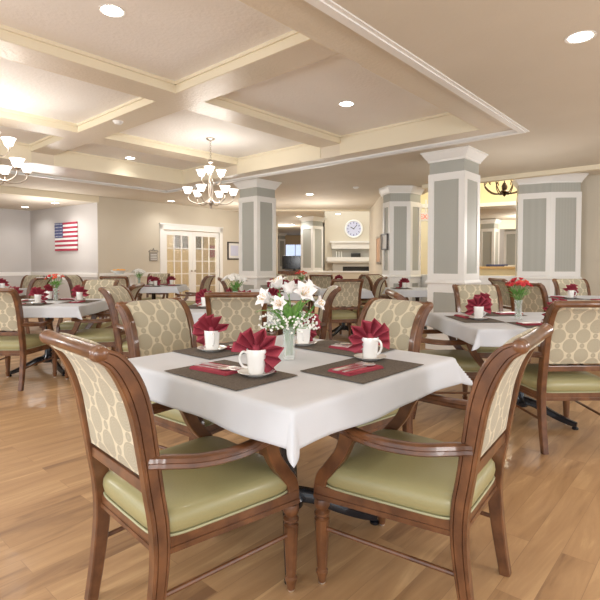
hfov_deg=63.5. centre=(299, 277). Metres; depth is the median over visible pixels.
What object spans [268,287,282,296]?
napkin
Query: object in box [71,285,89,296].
napkin
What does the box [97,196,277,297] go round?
wall
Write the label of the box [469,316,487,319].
saucer
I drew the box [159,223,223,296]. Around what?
trim
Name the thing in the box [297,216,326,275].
pillar
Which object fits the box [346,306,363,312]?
seat cushion
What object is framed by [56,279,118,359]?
armchair
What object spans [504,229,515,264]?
pillar
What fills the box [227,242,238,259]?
framed notice
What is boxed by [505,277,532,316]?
flower bouquet
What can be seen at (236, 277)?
flower bouquet
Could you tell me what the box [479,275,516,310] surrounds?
wall
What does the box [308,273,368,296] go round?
wall
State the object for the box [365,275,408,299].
armchair
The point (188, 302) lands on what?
seat cushion
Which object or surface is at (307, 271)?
trim
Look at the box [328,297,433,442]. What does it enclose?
armchair
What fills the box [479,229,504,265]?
wall
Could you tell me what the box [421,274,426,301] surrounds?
wall
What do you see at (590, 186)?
wall
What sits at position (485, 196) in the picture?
wall
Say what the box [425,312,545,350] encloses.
tablecloth
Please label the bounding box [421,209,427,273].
wall
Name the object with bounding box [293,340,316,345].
saucer
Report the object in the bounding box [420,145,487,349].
pillar
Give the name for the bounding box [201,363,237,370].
table knife
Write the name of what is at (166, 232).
door
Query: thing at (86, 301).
placemat
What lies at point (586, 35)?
recessed light
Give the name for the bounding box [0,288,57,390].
armchair
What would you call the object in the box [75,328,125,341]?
seat cushion
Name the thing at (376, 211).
wall
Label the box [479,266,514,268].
trim
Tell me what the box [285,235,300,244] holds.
window valance
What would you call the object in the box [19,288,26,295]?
tablecloth
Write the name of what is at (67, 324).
seat cushion
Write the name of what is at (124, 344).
seat cushion
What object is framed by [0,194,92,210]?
ceiling
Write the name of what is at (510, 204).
trim
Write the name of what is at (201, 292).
napkin
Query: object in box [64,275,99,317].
armchair
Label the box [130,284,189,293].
tablecloth
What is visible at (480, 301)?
folded napkin
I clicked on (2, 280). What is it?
napkin
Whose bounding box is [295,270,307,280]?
flower bouquet
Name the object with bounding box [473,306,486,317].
mug
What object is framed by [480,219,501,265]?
pillar
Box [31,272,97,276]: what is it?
trim
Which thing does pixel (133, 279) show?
shelf
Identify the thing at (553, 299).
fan
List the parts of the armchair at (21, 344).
rail, leg, backrest, rail, leg, seat frame, armrest, arm post, leg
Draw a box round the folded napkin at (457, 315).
[454,314,471,318]
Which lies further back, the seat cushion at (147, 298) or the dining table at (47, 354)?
the seat cushion at (147, 298)
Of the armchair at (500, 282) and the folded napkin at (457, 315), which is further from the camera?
the armchair at (500, 282)
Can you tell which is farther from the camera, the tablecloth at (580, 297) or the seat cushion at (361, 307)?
the seat cushion at (361, 307)
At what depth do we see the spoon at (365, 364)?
1.95 m
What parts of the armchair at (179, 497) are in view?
rail, leg, backrest, rail, leg, armrest, arm post, seat frame, armrest, arm post, leg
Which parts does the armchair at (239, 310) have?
leg, rail, backrest, leg, armrest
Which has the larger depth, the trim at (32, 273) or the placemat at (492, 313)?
the trim at (32, 273)
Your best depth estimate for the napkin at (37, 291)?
5.11 m
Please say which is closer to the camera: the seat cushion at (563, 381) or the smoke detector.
the seat cushion at (563, 381)
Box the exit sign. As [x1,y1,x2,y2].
[421,200,427,220]
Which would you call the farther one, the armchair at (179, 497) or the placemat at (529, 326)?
the placemat at (529, 326)
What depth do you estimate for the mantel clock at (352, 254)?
18.06 m
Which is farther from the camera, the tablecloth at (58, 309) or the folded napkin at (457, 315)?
the tablecloth at (58, 309)
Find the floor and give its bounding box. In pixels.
[0,297,599,599]
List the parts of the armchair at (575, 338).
armrest, leg, seat frame, leg, rail, backrest, rail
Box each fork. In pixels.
[203,362,242,368]
[333,362,367,370]
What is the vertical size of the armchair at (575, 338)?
0.984 m
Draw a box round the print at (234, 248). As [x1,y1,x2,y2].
[231,245,237,255]
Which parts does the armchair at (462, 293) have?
leg, rail, backrest, seat frame, leg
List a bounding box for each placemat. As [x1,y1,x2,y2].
[22,303,52,305]
[62,300,99,302]
[165,360,297,390]
[173,341,239,358]
[188,304,205,308]
[293,339,394,356]
[301,357,423,383]
[446,316,503,322]
[461,312,526,315]
[507,322,540,327]
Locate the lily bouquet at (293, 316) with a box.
[255,275,324,355]
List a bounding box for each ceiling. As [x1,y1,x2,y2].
[0,0,445,169]
[0,0,599,234]
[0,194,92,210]
[480,209,515,219]
[578,170,599,175]
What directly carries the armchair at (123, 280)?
on the floor
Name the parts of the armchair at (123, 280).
rail, backrest, leg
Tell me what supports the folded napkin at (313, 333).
in the mug at (304, 338)
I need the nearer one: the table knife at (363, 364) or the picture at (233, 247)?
the table knife at (363, 364)
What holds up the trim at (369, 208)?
attached to the wall at (376, 211)
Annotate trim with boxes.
[0,0,480,183]
[0,186,98,202]
[0,272,30,275]
[9,0,529,192]
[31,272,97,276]
[99,272,159,276]
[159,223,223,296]
[276,208,369,210]
[307,271,368,272]
[421,201,515,208]
[422,164,599,188]
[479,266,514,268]
[480,220,515,228]
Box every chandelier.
[0,132,34,184]
[182,137,238,208]
[484,180,516,196]
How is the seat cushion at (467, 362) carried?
on the armchair at (470, 362)
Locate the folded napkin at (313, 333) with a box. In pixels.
[302,309,320,340]
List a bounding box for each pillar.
[233,178,281,302]
[278,233,287,270]
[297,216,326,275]
[379,186,424,300]
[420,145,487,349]
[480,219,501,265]
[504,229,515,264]
[512,173,588,295]
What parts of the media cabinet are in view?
door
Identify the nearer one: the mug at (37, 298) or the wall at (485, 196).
the mug at (37, 298)
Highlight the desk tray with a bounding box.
[486,264,507,266]
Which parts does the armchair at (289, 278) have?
backrest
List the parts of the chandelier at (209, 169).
lamp shade, lamp shade, lamp shade, lamp shade, lamp shade, stem, lamp shade, lamp shade, lamp shade, lamp shade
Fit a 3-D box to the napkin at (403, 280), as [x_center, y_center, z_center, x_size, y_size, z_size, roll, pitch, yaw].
[1.781,0.080,8.321,0.197,0.170,0.112,1,2,18]
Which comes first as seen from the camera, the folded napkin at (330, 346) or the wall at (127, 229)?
the folded napkin at (330, 346)
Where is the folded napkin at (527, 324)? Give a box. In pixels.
[516,322,542,325]
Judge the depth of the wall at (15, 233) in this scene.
12.61 m
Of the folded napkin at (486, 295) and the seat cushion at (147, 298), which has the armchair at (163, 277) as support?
the seat cushion at (147, 298)
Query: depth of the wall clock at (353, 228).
18.28 m
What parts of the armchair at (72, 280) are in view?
leg, backrest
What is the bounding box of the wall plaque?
[149,248,157,260]
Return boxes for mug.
[34,294,42,302]
[44,291,52,298]
[76,292,84,299]
[201,297,205,305]
[204,330,219,349]
[238,348,265,374]
[296,326,310,343]
[362,337,382,358]
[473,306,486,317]
[567,290,576,296]
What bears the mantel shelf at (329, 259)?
attached to the fireplace
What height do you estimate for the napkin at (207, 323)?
0.170 m
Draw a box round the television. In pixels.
[282,256,300,270]
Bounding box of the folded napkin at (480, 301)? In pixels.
[465,295,491,314]
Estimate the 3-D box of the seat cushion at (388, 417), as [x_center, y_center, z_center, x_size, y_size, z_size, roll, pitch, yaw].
[0.270,0.694,2.742,0.540,0.103,0.535,-1,2,-36]
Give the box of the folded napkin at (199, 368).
[189,362,238,375]
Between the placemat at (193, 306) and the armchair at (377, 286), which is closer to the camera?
the placemat at (193, 306)
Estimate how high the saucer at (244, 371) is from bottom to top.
0.016 m
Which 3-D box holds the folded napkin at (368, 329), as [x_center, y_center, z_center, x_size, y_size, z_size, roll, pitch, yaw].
[0.315,0.255,2.141,0.203,0.159,0.117,0,2,-6]
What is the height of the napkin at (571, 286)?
0.183 m
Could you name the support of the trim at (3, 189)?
attached to the wall at (127, 229)
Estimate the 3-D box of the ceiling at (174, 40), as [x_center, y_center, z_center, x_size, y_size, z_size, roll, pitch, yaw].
[-2.104,-2.075,5.368,5.930,0.150,6.030,2,2,42]
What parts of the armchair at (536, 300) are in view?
leg, rail, backrest, leg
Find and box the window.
[285,245,300,255]
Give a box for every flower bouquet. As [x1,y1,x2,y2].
[45,274,64,298]
[132,269,145,282]
[221,273,247,291]
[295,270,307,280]
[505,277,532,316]
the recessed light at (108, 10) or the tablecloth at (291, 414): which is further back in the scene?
the recessed light at (108, 10)
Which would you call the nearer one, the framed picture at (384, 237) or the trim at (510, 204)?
the framed picture at (384, 237)
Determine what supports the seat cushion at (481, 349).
on the armchair at (462, 293)
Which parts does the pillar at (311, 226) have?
panel frame, crown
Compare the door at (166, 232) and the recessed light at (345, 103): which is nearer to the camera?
the recessed light at (345, 103)
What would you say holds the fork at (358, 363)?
on the folded napkin at (374, 367)
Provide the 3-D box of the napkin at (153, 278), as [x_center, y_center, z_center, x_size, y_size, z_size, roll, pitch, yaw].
[-2.734,0.061,9.178,0.203,0.183,0.129,0,2,0]
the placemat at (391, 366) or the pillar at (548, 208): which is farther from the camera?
the pillar at (548, 208)
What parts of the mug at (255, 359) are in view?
handle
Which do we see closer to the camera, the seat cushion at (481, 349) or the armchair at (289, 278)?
the seat cushion at (481, 349)
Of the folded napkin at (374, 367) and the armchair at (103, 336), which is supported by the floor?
the armchair at (103, 336)
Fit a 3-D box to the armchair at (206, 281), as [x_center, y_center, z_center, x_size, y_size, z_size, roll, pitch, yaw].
[-2.034,0.435,9.308,0.728,0.984,0.650,0,2,6]
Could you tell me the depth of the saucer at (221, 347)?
2.37 m
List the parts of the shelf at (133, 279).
shelf, leg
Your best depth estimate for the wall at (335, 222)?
18.30 m
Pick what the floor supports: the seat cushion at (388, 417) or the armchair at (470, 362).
the armchair at (470, 362)
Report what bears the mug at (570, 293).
on the saucer
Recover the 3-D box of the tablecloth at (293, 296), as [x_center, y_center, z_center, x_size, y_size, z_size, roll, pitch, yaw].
[-0.340,0.269,7.731,1.146,0.133,1.146,0,2,0]
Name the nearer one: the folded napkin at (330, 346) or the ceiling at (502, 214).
the folded napkin at (330, 346)
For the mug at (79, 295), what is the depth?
5.54 m
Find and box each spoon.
[195,364,230,369]
[342,363,374,371]
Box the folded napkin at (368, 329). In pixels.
[347,318,389,352]
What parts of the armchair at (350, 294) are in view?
leg, seat frame, rail, backrest, rail, leg, leg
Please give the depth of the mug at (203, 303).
4.69 m
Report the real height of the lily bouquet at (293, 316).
0.360 m
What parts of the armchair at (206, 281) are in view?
armrest, leg, backrest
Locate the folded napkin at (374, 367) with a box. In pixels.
[328,364,383,375]
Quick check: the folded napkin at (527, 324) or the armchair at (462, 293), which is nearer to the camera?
the folded napkin at (527, 324)
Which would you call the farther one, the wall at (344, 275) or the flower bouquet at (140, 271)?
the wall at (344, 275)
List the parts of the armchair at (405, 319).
seat frame, leg, backrest, rail, leg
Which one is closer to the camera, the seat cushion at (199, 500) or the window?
the seat cushion at (199, 500)
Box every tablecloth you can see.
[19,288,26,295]
[22,299,108,319]
[128,335,472,467]
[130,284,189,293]
[190,303,295,326]
[247,289,315,301]
[315,288,373,297]
[382,287,426,296]
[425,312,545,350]
[548,296,599,301]
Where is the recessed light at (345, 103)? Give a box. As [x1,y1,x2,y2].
[338,101,354,106]
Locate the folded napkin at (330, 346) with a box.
[328,344,362,352]
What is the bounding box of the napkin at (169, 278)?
[166,276,175,283]
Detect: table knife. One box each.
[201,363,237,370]
[336,364,368,370]
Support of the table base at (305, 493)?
on the floor
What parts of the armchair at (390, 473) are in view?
leg, arm post, leg, arm post, seat frame, armrest, armrest, leg, rail, backrest, leg, rail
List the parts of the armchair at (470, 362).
rail, leg, armrest, armrest, arm post, leg, seat frame, arm post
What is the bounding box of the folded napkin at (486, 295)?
[469,292,492,305]
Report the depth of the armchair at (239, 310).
3.85 m
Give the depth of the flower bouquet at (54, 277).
5.54 m
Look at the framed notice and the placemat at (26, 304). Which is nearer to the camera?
the placemat at (26, 304)
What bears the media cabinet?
on the floor
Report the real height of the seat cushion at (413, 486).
0.103 m
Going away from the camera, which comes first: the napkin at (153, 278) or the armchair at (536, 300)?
the armchair at (536, 300)
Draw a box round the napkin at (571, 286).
[562,283,577,296]
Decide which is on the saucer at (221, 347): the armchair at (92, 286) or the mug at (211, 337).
the mug at (211, 337)
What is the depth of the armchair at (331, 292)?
4.63 m
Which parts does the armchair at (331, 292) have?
arm post, leg, backrest, leg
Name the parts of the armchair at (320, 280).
rail, backrest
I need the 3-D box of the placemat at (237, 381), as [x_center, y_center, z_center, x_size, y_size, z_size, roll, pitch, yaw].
[-0.275,0.371,1.895,0.444,0.002,0.304,2,2,42]
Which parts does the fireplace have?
overmantel cornice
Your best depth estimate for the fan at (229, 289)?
5.13 m
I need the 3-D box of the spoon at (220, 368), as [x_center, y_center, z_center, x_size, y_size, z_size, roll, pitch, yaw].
[-0.349,0.355,1.932,0.190,0.007,0.046,1,2,34]
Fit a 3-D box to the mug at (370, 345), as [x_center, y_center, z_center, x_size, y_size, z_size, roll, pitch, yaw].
[0.313,0.309,2.146,0.077,0.094,0.097,0,2,-10]
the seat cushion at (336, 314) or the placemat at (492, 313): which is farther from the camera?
the seat cushion at (336, 314)
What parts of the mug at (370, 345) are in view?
handle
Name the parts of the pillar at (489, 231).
crown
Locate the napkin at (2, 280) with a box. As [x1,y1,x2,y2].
[0,278,8,285]
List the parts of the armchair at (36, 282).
leg, backrest, rail, leg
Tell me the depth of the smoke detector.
5.88 m
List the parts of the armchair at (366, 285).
backrest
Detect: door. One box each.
[164,230,192,300]
[192,232,218,300]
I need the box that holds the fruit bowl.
[110,270,127,273]
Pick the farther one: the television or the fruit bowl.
the television
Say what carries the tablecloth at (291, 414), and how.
on the table base at (305, 493)
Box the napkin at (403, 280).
[398,278,408,286]
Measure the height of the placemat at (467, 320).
0.002 m
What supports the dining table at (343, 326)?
on the floor
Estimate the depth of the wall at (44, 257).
11.96 m
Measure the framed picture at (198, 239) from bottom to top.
0.500 m
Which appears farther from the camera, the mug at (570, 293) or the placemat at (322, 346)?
the mug at (570, 293)
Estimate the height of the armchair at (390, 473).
0.984 m
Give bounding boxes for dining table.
[9,318,64,376]
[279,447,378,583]
[332,306,352,337]
[515,391,578,429]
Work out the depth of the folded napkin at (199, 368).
1.90 m
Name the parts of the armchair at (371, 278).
leg, backrest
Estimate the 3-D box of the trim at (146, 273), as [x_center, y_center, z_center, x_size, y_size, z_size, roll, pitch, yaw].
[-4.096,0.361,11.773,0.030,0.980,1.560,2,2,42]
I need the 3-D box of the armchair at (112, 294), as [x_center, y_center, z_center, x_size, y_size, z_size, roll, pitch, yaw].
[-1.506,0.571,4.745,0.729,0.984,0.650,0,2,4]
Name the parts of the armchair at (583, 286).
leg, leg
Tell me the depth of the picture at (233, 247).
14.18 m
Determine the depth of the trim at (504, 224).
16.15 m
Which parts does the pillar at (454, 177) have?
chair rail, panel frame, crown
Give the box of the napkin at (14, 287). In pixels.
[9,286,23,293]
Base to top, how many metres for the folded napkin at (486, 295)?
0.183 m
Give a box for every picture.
[175,235,187,247]
[196,236,201,249]
[209,244,214,257]
[229,243,238,257]
[376,235,380,263]
[381,233,387,249]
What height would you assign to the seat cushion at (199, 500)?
0.103 m
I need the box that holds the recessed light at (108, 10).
[98,4,125,17]
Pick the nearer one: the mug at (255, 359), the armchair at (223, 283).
the mug at (255, 359)
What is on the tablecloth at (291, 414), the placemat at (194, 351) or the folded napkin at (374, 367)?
the placemat at (194, 351)
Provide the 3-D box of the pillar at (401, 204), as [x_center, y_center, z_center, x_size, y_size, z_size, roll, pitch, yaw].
[2.112,-0.470,10.101,0.978,2.740,0.970,0,2,0]
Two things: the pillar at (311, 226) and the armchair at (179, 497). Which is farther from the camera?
the pillar at (311, 226)
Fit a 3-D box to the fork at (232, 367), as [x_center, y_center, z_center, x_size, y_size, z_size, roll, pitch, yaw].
[-0.319,0.356,1.971,0.203,0.003,0.032,1,2,32]
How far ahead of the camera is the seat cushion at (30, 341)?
4.67 m
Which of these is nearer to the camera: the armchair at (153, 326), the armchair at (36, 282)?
the armchair at (153, 326)
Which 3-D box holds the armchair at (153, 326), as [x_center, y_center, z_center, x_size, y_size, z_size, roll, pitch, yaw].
[-0.641,0.628,2.818,0.728,0.984,0.650,1,2,34]
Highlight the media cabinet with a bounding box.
[278,271,300,275]
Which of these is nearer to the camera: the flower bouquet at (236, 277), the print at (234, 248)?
the flower bouquet at (236, 277)
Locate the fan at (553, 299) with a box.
[542,298,566,319]
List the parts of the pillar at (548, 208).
chair rail, crown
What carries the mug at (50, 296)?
on the saucer
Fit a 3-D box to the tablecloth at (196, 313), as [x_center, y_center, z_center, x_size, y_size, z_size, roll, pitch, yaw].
[-0.600,0.355,4.833,1.232,0.133,1.232,0,2,0]
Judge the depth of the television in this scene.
17.96 m
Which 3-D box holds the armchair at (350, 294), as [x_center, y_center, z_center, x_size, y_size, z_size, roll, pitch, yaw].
[0.618,0.494,7.333,0.650,0.984,0.728,0,2,-12]
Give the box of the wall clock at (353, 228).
[344,220,362,237]
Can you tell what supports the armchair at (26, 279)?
on the floor
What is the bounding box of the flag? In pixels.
[54,222,77,250]
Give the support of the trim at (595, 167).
attached to the ceiling at (514, 56)
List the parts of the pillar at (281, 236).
panel frame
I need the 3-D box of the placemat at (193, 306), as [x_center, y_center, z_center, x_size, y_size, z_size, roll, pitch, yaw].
[-0.975,0.284,4.831,0.304,0.002,0.444,0,2,0]
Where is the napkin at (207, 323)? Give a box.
[192,313,228,346]
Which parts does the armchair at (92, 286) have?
arm post, seat frame, backrest, arm post, leg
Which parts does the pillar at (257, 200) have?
panel frame, crown, chair rail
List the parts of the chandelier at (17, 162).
lamp shade, lamp shade, arm, arm, lamp shade, lamp shade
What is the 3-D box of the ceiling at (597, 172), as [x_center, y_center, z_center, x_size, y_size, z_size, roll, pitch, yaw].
[7.849,-1.862,5.785,10.000,0.300,1.450,2,2,42]
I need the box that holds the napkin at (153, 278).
[150,277,160,285]
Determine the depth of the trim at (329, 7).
4.63 m
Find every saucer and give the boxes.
[197,345,226,351]
[237,368,274,376]
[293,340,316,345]
[354,353,385,360]
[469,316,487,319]
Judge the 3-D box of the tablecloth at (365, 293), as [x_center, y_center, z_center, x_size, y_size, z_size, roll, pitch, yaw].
[0.720,0.261,8.011,0.912,0.133,0.912,0,2,0]
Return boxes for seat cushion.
[0,334,44,349]
[60,318,111,328]
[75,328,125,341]
[103,436,286,533]
[122,341,127,350]
[142,297,161,299]
[151,401,212,424]
[185,301,195,305]
[327,429,495,516]
[332,310,356,318]
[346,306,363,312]
[359,408,398,425]
[420,350,479,370]
[463,345,498,351]
[521,364,599,391]
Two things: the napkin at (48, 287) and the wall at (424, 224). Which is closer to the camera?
the napkin at (48, 287)
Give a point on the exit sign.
(424, 216)
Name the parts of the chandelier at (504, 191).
stem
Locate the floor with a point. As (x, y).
(551, 501)
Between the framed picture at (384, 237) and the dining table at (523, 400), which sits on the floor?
the dining table at (523, 400)
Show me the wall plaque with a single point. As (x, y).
(153, 256)
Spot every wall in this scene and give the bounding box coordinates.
[0,208,30,287]
[30,202,97,297]
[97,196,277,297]
[167,230,214,297]
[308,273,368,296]
[323,211,324,270]
[323,211,368,270]
[369,196,382,274]
[421,180,516,203]
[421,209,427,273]
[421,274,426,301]
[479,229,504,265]
[479,269,514,275]
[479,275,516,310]
[580,175,599,295]
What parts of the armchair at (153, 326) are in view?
leg, rail, backrest, leg, seat frame, arm post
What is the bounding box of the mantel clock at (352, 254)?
[351,253,360,256]
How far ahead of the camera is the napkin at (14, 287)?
5.28 m
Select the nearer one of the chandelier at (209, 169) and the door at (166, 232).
the chandelier at (209, 169)
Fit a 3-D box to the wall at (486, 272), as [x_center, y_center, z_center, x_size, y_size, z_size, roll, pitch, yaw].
[4.900,0.326,11.265,2.600,1.080,0.500,0,2,0]
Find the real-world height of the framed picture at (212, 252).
0.500 m
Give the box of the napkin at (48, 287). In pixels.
[44,284,58,297]
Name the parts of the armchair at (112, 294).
leg, backrest, armrest, leg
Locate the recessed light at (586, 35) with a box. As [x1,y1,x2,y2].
[564,30,596,43]
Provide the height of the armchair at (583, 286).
0.984 m
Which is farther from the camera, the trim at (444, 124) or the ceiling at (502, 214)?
the ceiling at (502, 214)
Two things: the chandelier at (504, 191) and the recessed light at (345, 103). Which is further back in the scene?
the chandelier at (504, 191)
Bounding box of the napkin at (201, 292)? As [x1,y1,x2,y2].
[195,288,211,303]
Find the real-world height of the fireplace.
2.032 m
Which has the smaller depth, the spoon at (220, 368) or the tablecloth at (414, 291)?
the spoon at (220, 368)
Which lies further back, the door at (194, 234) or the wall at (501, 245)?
the wall at (501, 245)
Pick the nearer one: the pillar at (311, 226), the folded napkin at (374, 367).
the folded napkin at (374, 367)
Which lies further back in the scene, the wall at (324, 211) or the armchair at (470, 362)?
the wall at (324, 211)
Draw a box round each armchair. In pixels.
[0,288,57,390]
[12,277,51,333]
[20,275,46,327]
[39,329,299,599]
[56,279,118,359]
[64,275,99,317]
[64,283,144,378]
[98,285,134,356]
[99,276,141,317]
[115,297,262,455]
[137,273,169,300]
[175,275,215,305]
[204,292,277,343]
[217,277,227,291]
[277,285,341,339]
[281,275,310,310]
[309,274,332,312]
[313,323,553,599]
[318,279,363,339]
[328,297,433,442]
[339,276,386,334]
[341,274,379,306]
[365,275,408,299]
[385,289,483,418]
[452,284,531,387]
[488,278,511,311]
[505,281,548,351]
[516,300,599,454]
[552,279,590,295]
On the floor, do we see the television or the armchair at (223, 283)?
the armchair at (223, 283)
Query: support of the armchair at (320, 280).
on the floor
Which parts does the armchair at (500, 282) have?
rail, backrest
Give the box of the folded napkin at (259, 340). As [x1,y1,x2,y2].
[231,327,284,372]
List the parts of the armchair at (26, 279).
backrest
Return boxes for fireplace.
[326,241,368,270]
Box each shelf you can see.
[99,274,136,317]
[326,257,368,262]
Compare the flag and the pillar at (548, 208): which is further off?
the flag
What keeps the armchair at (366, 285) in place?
on the floor
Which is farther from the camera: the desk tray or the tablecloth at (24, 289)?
the desk tray
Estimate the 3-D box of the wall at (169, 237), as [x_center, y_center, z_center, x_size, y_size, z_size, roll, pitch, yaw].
[-3.470,-0.754,15.289,3.500,3.000,6.700,2,2,42]
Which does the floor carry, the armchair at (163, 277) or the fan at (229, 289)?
the armchair at (163, 277)
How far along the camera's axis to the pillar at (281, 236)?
24.08 m
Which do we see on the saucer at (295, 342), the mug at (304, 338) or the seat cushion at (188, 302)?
the mug at (304, 338)
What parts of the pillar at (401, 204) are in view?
chair rail, crown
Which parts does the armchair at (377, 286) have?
leg, backrest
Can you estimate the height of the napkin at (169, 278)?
0.170 m
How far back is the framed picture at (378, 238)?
11.29 m
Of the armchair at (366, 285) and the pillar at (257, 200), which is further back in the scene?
the armchair at (366, 285)
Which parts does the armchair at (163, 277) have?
backrest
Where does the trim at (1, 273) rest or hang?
attached to the wall at (15, 233)
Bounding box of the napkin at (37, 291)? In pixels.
[29,287,48,302]
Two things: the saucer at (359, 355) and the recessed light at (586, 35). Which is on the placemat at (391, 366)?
the saucer at (359, 355)
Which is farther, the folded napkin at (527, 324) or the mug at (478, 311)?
the mug at (478, 311)
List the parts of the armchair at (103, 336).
arm post, arm post, armrest, armrest, seat frame, leg, leg, backrest, rail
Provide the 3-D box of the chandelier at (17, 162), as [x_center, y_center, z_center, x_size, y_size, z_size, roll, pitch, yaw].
[-3.420,-1.506,5.408,0.825,0.990,0.735,1,2,17]
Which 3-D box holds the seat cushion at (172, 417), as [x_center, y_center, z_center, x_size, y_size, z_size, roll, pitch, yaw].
[-0.570,0.693,2.772,0.540,0.103,0.535,1,2,34]
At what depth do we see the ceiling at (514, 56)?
4.61 m
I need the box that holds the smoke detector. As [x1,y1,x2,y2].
[113,120,122,124]
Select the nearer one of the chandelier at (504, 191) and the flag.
the chandelier at (504, 191)
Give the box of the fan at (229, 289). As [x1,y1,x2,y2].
[226,287,240,291]

